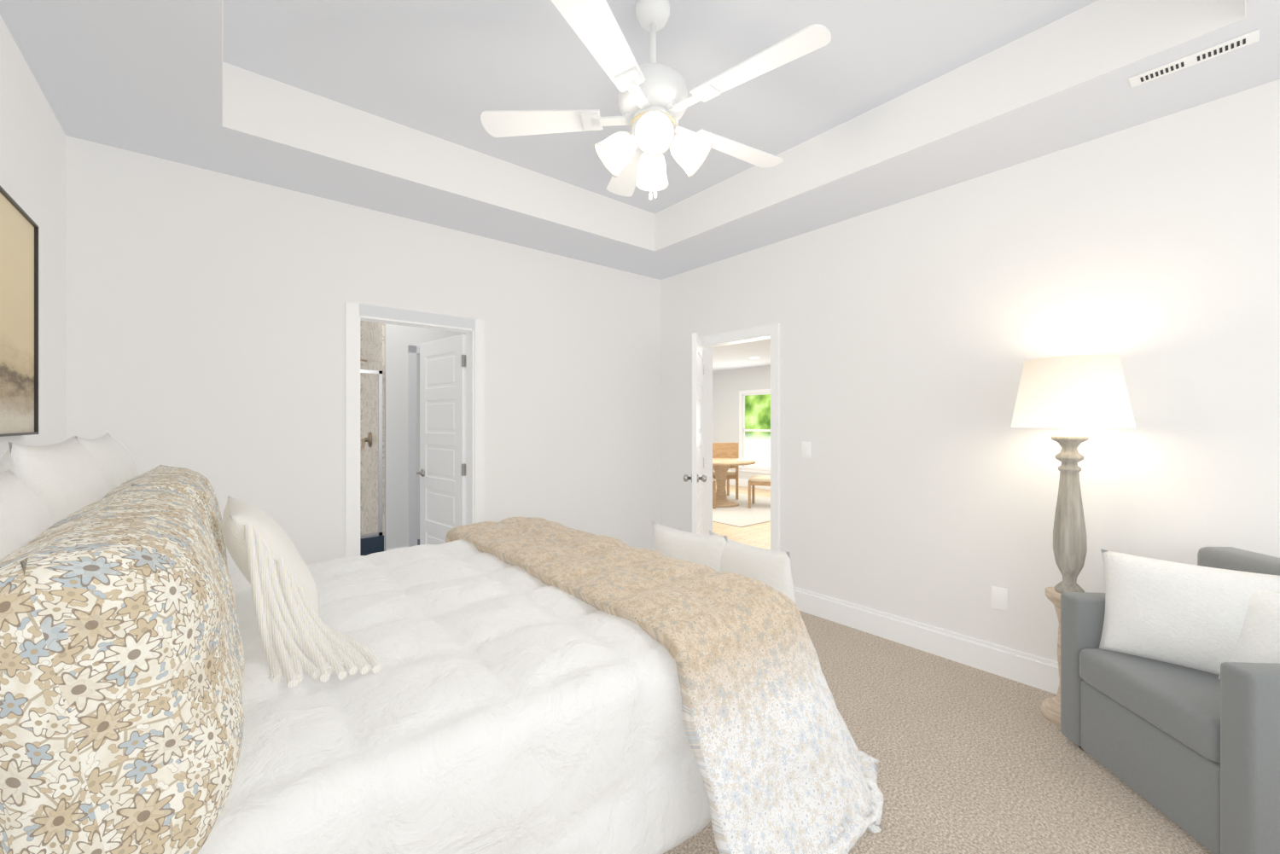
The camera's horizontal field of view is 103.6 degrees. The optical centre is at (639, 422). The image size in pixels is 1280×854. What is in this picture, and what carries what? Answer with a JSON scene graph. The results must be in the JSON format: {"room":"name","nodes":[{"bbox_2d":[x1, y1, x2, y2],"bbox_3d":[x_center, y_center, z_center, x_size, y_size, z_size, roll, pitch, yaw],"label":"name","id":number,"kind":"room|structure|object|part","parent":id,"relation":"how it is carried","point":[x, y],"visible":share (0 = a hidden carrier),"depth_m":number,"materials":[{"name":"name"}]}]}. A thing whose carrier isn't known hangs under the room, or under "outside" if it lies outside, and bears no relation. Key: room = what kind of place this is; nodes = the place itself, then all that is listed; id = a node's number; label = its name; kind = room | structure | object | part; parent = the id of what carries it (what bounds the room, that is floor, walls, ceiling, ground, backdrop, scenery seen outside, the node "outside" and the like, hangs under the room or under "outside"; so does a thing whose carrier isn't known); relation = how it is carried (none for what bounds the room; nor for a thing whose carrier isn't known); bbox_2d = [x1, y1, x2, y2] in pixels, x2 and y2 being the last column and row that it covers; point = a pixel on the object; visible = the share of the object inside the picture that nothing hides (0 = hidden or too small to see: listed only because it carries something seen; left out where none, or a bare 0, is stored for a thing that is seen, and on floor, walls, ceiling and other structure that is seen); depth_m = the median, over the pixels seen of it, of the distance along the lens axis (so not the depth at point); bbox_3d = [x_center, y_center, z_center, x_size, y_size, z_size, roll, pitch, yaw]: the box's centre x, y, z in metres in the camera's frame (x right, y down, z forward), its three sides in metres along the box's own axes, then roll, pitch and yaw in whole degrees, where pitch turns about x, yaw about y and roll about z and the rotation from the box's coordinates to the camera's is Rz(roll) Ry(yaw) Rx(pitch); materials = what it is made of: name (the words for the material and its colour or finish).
{"room":"bedroom","nodes":[
{"label":"bedroom","id":0,"kind":"room"},
{"bbox_2d":[0,14,65,462],"bbox_3d":[-1.247,-0.200,0.511,0.120,3.140,4.820,0,0,-40],"label":"wall","id":1,"kind":"structure","parent":0,"point":[32,140],"depth_m":2.08,"materials":[{"name":"white paint"}]},
{"bbox_2d":[0,186,38,436],"bbox_3d":[-1.755,-0.347,1.250,0.038,0.785,1.665,0,0,-40],"label":"picture","id":2,"kind":"object","parent":1,"relation":"attached to","point":[19,233],"visible":1,"depth_m":1.74,"materials":[{"name":"fabric"}]},
{"bbox_2d":[360,320,361,534],"bbox_3d":[-3.800,-0.005,4.890,2.000,2.750,0.019,0,0,-40],"label":"wall","id":3,"kind":"structure","parent":0,"point":[360,321],"depth_m":5.50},
{"bbox_2d":[65,135,660,574],"bbox_3d":[-1.309,-0.200,3.670,4.061,3.140,0.120,0,0,-40],"label":"wall","id":4,"kind":"structure","parent":0,"point":[206,309],"depth_m":3.01,"materials":[{"name":"white paint"}]},
{"bbox_2d":[345,302,484,557],"bbox_3d":[-1.531,0.310,3.473,0.890,2.120,0.140,0,0,-40],"label":"door frame","id":5,"kind":"structure","parent":4,"relation":"attached to","point":[353,311],"depth_m":3.41,"materials":[{"name":"white wood"}]},
{"bbox_2d":[416,334,465,545],"bbox_3d":[-1.577,0.351,4.013,0.721,2.022,0.141,0,0,42],"label":"bathroom door","id":6,"kind":"structure","parent":4,"relation":"in","point":[442,473],"depth_m":3.98,"materials":[{"name":"white wood"}]},
{"bbox_2d":[384,323,407,551],"bbox_3d":[-2.650,-0.005,5.228,0.200,2.750,0.970,0,0,-40],"label":"wall","id":7,"kind":"structure","parent":0,"point":[396,336],"depth_m":4.84,"materials":[{"name":"white paint"}]},
{"bbox_2d":[361,320,384,551],"bbox_3d":[-2.745,-0.005,5.168,0.019,2.750,0.900,0,0,-40],"label":"wall","id":8,"kind":"structure","parent":7,"relation":"attached to","point":[373,334],"depth_m":5.13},
{"bbox_2d":[417,354,419,539],"bbox_3d":[-3.069,-0.005,5.575,4.000,2.750,0.100,0,0,-40],"label":"wall","id":9,"kind":"structure","parent":0,"point":[418,356],"depth_m":5.90,"materials":[{"name":"white paint"}]},
{"bbox_2d":[407,325,465,354],"bbox_3d":[-1.609,-1.030,5.539,1.800,0.700,0.120,0,0,-40],"label":"wall","id":10,"kind":"structure","parent":0,"point":[416,336],"depth_m":5.02,"materials":[{"name":"white paint"}]},
{"bbox_2d":[407,345,419,546],"bbox_3d":[-1.890,0.310,5.290,1.050,2.120,0.145,0,0,-40],"label":"trim","id":11,"kind":"structure","parent":10,"relation":"attached to","point":[413,351],"depth_m":4.92,"materials":[{"name":"grey wood"}]},
{"bbox_2d":[0,0,1279,279],"bbox_3d":[0.231,-1.570,1.816,3.821,0.400,4.700,0,0,-40],"label":"ceiling soffit","id":12,"kind":"structure","parent":0,"point":[144,77],"depth_m":2.31,"materials":[{"name":"white paint"}]},
{"bbox_2d":[1128,29,1259,87],"bbox_3d":[2.080,-1.366,1.902,0.080,0.007,0.330,0,0,-40],"label":"vent register","id":13,"kind":"object","parent":12,"relation":"attached to","point":[1253,37],"visible":1,"depth_m":1.89,"materials":[{"name":"white metal"}]},
{"bbox_2d":[222,0,1098,214],"bbox_3d":[0.059,-1.720,2.018,2.670,0.100,3.030,0,0,-40],"label":"ceiling tray","id":14,"kind":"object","parent":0,"point":[433,67],"depth_m":2.32,"materials":[{"name":"white paint"}]},
{"bbox_2d":[480,0,831,199],"bbox_3d":[0.092,-1.280,2.021,1.325,0.780,1.334,0,0,-40],"label":"fan","id":15,"kind":"object","parent":14,"relation":"hanging from","point":[653,96],"visible":1,"depth_m":1.95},
{"bbox_3d":[-0.339,-1.226,2.047,0.615,0.032,0.140,0,-10,4],"label":"blade","id":16,"kind":"part","parent":15,"relation":"part of","materials":[{"name":"white wood"}]},
{"bbox_3d":[-0.095,-1.226,1.655,0.140,0.032,0.615,-11,-4,22],"label":"blade","id":17,"kind":"part","parent":15,"relation":"part of","materials":[{"name":"white wood"}]},
{"bbox_3d":[-0.085,-1.093,2.019,0.138,0.148,0.148,-40,0,0],"label":"lamp shade","id":18,"kind":"part","parent":15,"relation":"part of","materials":[{"name":"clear glass"}]},
{"bbox_3d":[-0.042,-1.226,2.400,0.140,0.032,0.615,10,-2,-14],"label":"blade","id":19,"kind":"part","parent":15,"relation":"part of","materials":[{"name":"white wood"}]},
{"bbox_3d":[0.042,-0.906,2.013,0.014,0.032,0.014,0,0,-40],"label":"chain pull","id":20,"kind":"part","parent":15,"relation":"part of","materials":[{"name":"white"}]},
{"bbox_3d":[0.043,-0.985,2.012,0.003,0.130,0.005,0,0,-40],"label":"chain","id":21,"kind":"part","parent":15,"relation":"part of","materials":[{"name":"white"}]},
{"bbox_3d":[0.052,-1.093,2.156,0.148,0.148,0.138,0,-40,0],"label":"lamp shade","id":22,"kind":"part","parent":15,"relation":"part of","materials":[{"name":"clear glass"}]},
{"bbox_3d":[0.052,-1.317,2.019,0.280,0.175,0.280,0,0,-40],"label":"motor","id":23,"kind":"part","parent":15,"relation":"part of","materials":[{"name":"white metal"}]},
{"bbox_3d":[0.052,-1.099,1.889,0.060,0.060,0.112,0,40,0],"label":"bulb","id":24,"kind":"part","parent":15,"relation":"part of","materials":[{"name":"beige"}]},
{"bbox_3d":[0.052,-1.093,1.882,0.148,0.148,0.138,0,40,0],"label":"lamp shade","id":25,"kind":"part","parent":15,"relation":"part of","materials":[{"name":"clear glass"}]},
{"bbox_3d":[0.062,-0.921,2.030,0.014,0.032,0.014,0,0,-40],"label":"chain pull","id":26,"kind":"part","parent":15,"relation":"part of","materials":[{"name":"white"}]},
{"bbox_3d":[0.189,-1.093,2.019,0.138,0.148,0.148,40,0,0],"label":"lamp shade","id":27,"kind":"part","parent":15,"relation":"part of","materials":[{"name":"white glass"}]},
{"bbox_3d":[0.386,-1.226,2.227,0.615,0.032,0.140,0,10,-32],"label":"blade","id":28,"kind":"part","parent":15,"relation":"part of","materials":[{"name":"white wood"}]},
{"bbox_3d":[0.353,-1.226,1.766,0.615,0.032,0.140,0,10,40],"label":"blade","id":29,"kind":"part","parent":15,"relation":"part of","materials":[{"name":"white wood"}]},
{"bbox_2d":[221,0,1246,251],"bbox_3d":[0.059,-1.520,2.018,2.670,0.299,3.030,0,0,-40],"label":"ceiling","id":30,"kind":"structure","parent":0,"point":[1102,37],"depth_m":2.59,"materials":[{"name":"white paint"}]},
{"bbox_2d":[712,366,770,479],"bbox_3d":[3.781,0.110,8.988,0.100,2.520,7.000,0,0,-40],"label":"wall","id":31,"kind":"structure","parent":0,"point":[727,385],"depth_m":11.04,"materials":[{"name":"white paint"}]},
{"bbox_2d":[714,478,770,489],"bbox_3d":[3.736,1.292,8.951,0.016,0.157,7.000,0,0,-40],"label":"baseboard","id":32,"kind":"structure","parent":31,"relation":"attached to","point":[741,482],"depth_m":10.77,"materials":[{"name":"white wood"}]},
{"bbox_2d":[738,389,770,473],"bbox_3d":[2.488,0.185,10.475,0.090,1.730,1.080,0,0,-40],"label":"window","id":33,"kind":"structure","parent":31,"relation":"in","point":[753,468],"depth_m":10.80,"materials":[{"name":"white wood"}]},
{"bbox_2d":[712,338,770,372],"bbox_3d":[1.768,-1.200,7.317,5.332,0.100,7.000,0,0,-40],"label":"ceiling","id":34,"kind":"structure","parent":0,"point":[736,356],"depth_m":8.76,"materials":[{"name":"white paint"}]},
{"bbox_2d":[712,483,770,549],"bbox_3d":[1.768,1.400,7.317,5.332,0.060,7.000,0,0,-40],"label":"floor","id":35,"kind":"structure","parent":0,"point":[759,535],"depth_m":6.34,"materials":[{"name":"brown wood"}]},
{"bbox_2d":[712,491,770,527],"bbox_3d":[1.379,1.364,8.358,2.400,0.012,2.700,0,0,-40],"label":"dining rug","id":36,"kind":"object","parent":35,"relation":"on","point":[741,515],"visible":0.21,"depth_m":7.59,"materials":[{"name":"white fabric"}]},
{"bbox_2d":[712,477,715,508],"bbox_3d":[0.847,0.858,7.982,0.500,1.000,0.500,0,0,-35],"label":"chair","id":37,"kind":"object","parent":36,"relation":"on","point":[713,480],"visible":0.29,"depth_m":7.91,"materials":[{"name":"brown wood"}]},
{"bbox_2d":[712,442,738,499],"bbox_3d":[1.444,0.858,9.062,0.500,1.000,0.500,0,0,-10],"label":"chair","id":38,"kind":"object","parent":36,"relation":"on","point":[719,450],"visible":0.48,"depth_m":8.84,"materials":[{"name":"brown wood"}]},
{"bbox_3d":[1.441,0.907,9.082,0.480,0.059,0.440,0,0,-10],"label":"seat","id":39,"kind":"part","parent":38,"relation":"part of","materials":[{"name":"brown wood"}]},
{"bbox_2d":[712,465,739,507],"bbox_3d":[1.341,1.014,8.326,0.600,0.688,0.600,0,0,-40],"label":"table base","id":40,"kind":"object","parent":36,"relation":"on","point":[722,501],"visible":0.7,"depth_m":8.24,"materials":[{"name":"brown wood"}]},
{"bbox_2d":[712,458,756,465],"bbox_3d":[1.341,0.648,8.326,1.120,0.045,1.120,0,0,-40],"label":"table","id":41,"kind":"object","parent":40,"relation":"on","point":[716,462],"depth_m":7.93,"materials":[{"name":"brown wood"}]},
{"bbox_2d":[748,475,770,508],"bbox_3d":[2.031,0.858,8.120,0.500,1.000,0.500,0,0,20],"label":"chair","id":42,"kind":"object","parent":36,"relation":"on","point":[753,480],"visible":0.48,"depth_m":7.96,"materials":[{"name":"brown wood"}]},
{"bbox_3d":[2.013,0.907,8.127,0.440,0.059,0.480,0,0,20],"label":"seat","id":43,"kind":"part","parent":42,"relation":"part of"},
{"bbox_2d":[663,610,1213,853],"bbox_3d":[0.231,1.400,1.816,4.061,0.060,4.940,0,0,-40],"label":"floor","id":44,"kind":"structure","parent":0,"point":[971,762],"depth_m":2.00,"materials":[{"name":"beige carpet"}]},
{"bbox_2d":[0,432,884,853],"bbox_3d":[-0.724,0.719,2.112,2.764,1.344,2.671,0,0,-40],"label":"bed","id":45,"kind":"object","parent":44,"relation":"on","point":[513,685],"visible":1,"depth_m":1.31,"materials":[{"name":"white fabric"}]},
{"bbox_2d":[0,469,54,558],"bbox_3d":[-1.259,0.419,0.969,0.194,0.620,0.700,-9,6,-39],"label":"pillow","id":46,"kind":"object","parent":45,"relation":"on","point":[25,519],"depth_m":1.03,"materials":[{"name":"white fabric"}]},
{"bbox_2d":[0,436,109,523],"bbox_3d":[-1.710,0.384,1.504,0.201,0.680,0.700,-8,5,-39],"label":"pillow","id":47,"kind":"object","parent":45,"relation":"on","point":[65,475],"depth_m":1.33,"materials":[{"name":"white fabric"}]},
{"bbox_2d":[75,432,139,491],"bbox_3d":[-2.157,0.384,2.043,0.210,0.680,0.660,-8,5,-39],"label":"pillow","id":48,"kind":"object","parent":45,"relation":"on","point":[118,468],"depth_m":1.92,"materials":[{"name":"white fabric"}]},
{"bbox_2d":[197,539,711,853],"bbox_3d":[-0.746,1.022,2.138,1.823,0.702,2.063,0,0,-40],"label":"comforter","id":49,"kind":"object","parent":45,"relation":"on","point":[485,702],"depth_m":1.35,"materials":[{"name":"white fabric"}]},
{"bbox_2d":[445,517,884,853],"bbox_3d":[-0.132,1.001,2.612,1.014,0.781,2.652,0,0,-40],"label":"quilt","id":50,"kind":"object","parent":45,"relation":"on","point":[759,747],"depth_m":1.69,"materials":[{"name":"beige fabric"}]},
{"bbox_2d":[1040,587,1061,727],"bbox_3d":[1.976,1.077,2.316,0.210,0.585,0.210,0,0,-40],"label":"side table","id":51,"kind":"object","parent":44,"relation":"on","point":[1050,707],"visible":0.26,"depth_m":2.32,"materials":[{"name":"brown wood"}]},
{"bbox_2d":[1010,354,1135,593],"bbox_3d":[1.976,0.246,2.316,0.436,1.075,0.436,0,0,-40],"label":"lamp","id":52,"kind":"object","parent":51,"relation":"on","point":[1090,391],"visible":0.94,"depth_m":2.24,"materials":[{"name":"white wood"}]},
{"bbox_3d":[1.976,-0.134,2.316,0.436,0.315,0.436,0,0,-40],"label":"lamp shade","id":53,"kind":"part","parent":52,"relation":"part of","materials":[{"name":"white fabric"}]},
{"bbox_2d":[1060,546,1279,853],"bbox_3d":[2.087,0.935,1.794,0.605,0.870,0.739,0,0,4],"label":"armchair","id":54,"kind":"object","parent":44,"relation":"on","point":[1170,674],"visible":1,"depth_m":1.79,"materials":[{"name":"grey fabric"}]},
{"bbox_3d":[2.111,1.040,2.115,0.600,0.620,0.095,0,0,4],"label":"arm","id":55,"kind":"part","parent":54,"relation":"part of","materials":[{"name":"grey fabric"}]},
{"bbox_3d":[2.012,0.994,1.803,0.455,0.138,0.534,0,0,4],"label":"seat","id":56,"kind":"part","parent":54,"relation":"part of","materials":[{"name":"grey fabric"}]},
{"bbox_2d":[1099,548,1279,674],"bbox_3d":[2.081,0.724,1.866,0.152,0.400,0.560,13,-9,-41],"label":"pillow","id":57,"kind":"object","parent":54,"relation":"on","point":[1172,618],"depth_m":1.87,"materials":[{"name":"fabric"}]},
{"bbox_2d":[1217,590,1279,680],"bbox_3d":[2.165,0.744,1.622,0.129,0.360,0.400,16,-4,-16],"label":"pillow","id":58,"kind":"object","parent":54,"relation":"on","point":[1248,621],"depth_m":1.73,"materials":[{"name":"fabric"}]},
{"bbox_3d":[2.069,1.040,1.481,0.600,0.620,0.095,0,0,4],"label":"arm","id":59,"kind":"part","parent":54,"relation":"part of","materials":[{"name":"grey fabric"}]},
{"bbox_2d":[660,79,1279,662],"bbox_3d":[1.785,-0.200,3.029,0.120,3.140,4.820,0,0,-40],"label":"wall","id":60,"kind":"structure","parent":0,"point":[909,328],"depth_m":2.70,"materials":[{"name":"white paint"}]},
{"bbox_2d":[683,332,706,534],"bbox_3d":[0.469,0.351,4.062,0.177,2.022,0.706,0,0,11],"label":"bedroom door","id":61,"kind":"structure","parent":60,"relation":"in","point":[697,478],"depth_m":3.80,"materials":[{"name":"white wood"}]},
{"bbox_3d":[0.346,0.420,3.790,0.041,0.058,0.058,0,0,11],"label":"knob","id":62,"kind":"part","parent":61,"relation":"part of","materials":[{"name":"silver metal"}]},
{"bbox_3d":[0.479,0.420,3.763,0.041,0.058,0.058,0,0,11],"label":"knob","id":63,"kind":"part","parent":61,"relation":"part of","materials":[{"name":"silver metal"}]},
{"bbox_2d":[698,323,779,551],"bbox_3d":[0.818,0.310,4.178,0.140,2.120,0.875,0,0,-40],"label":"door frame","id":64,"kind":"structure","parent":60,"relation":"attached to","point":[773,329],"depth_m":4.00,"materials":[{"name":"white wood"}]},
{"bbox_2d":[801,442,810,458],"bbox_3d":[1.199,0.200,3.634,0.008,0.116,0.072,0,0,-40],"label":"switch plate","id":65,"kind":"object","parent":60,"relation":"attached to","point":[805,446],"visible":1,"depth_m":3.63,"materials":[{"name":"white plastic"}]},
{"bbox_2d":[793,587,1059,694],"bbox_3d":[2.124,1.292,2.514,0.016,0.157,3.355,0,0,-40],"label":"baseboard","id":66,"kind":"structure","parent":60,"relation":"attached to","point":[1030,670],"depth_m":2.95,"materials":[{"name":"white"}]},
{"bbox_2d":[991,586,1006,610],"bbox_3d":[1.948,0.955,2.732,0.007,0.116,0.072,0,0,-40],"label":"outlet plate","id":67,"kind":"object","parent":60,"relation":"attached to","point":[998,596],"visible":1,"depth_m":2.73,"materials":[{"name":"white plastic"}]},
{"bbox_2d":[995,592,1001,597],"bbox_3d":[1.946,0.935,2.730,0.002,0.024,0.028,0,0,-40],"label":"socket","id":68,"kind":"object","parent":67,"relation":"attached to","point":[997,594],"depth_m":2.73,"materials":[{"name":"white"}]},
{"bbox_2d":[995,599,1001,605],"bbox_3d":[1.946,0.975,2.730,0.002,0.024,0.028,0,0,-40],"label":"socket","id":69,"kind":"object","parent":67,"relation":"attached to","point":[998,602],"depth_m":2.73,"materials":[{"name":"white plastic"}]},
{"bbox_3d":[-2.277,1.400,4.621,4.000,0.060,2.580,0,0,-40],"label":"floor","id":70,"kind":"structure","parent":0,"visible":0},
{"bbox_2d":[360,359,383,555],"bbox_3d":[-3.425,0.351,4.439,1.961,2.038,0.805,0,0,-40],"label":"shower","id":71,"kind":"object","parent":70,"relation":"on","point":[372,543],"visible":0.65,"depth_m":4.77,"materials":[{"name":"silver metal"}]},
{"bbox_3d":[-2.836,0.220,5.158,0.025,0.100,0.020,0,0,-40],"label":"valve lever","id":72,"kind":"part","parent":71,"relation":"part of","materials":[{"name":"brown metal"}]},
{"label":"outside","id":73,"kind":"structure","parent":0,"visible":0},
{"bbox_2d":[744,394,770,466],"bbox_3d":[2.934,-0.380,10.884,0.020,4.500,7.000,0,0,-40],"label":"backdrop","id":74,"kind":"structure","parent":73,"point":[757,407],"depth_m":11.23,"materials":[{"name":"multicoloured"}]}
]}

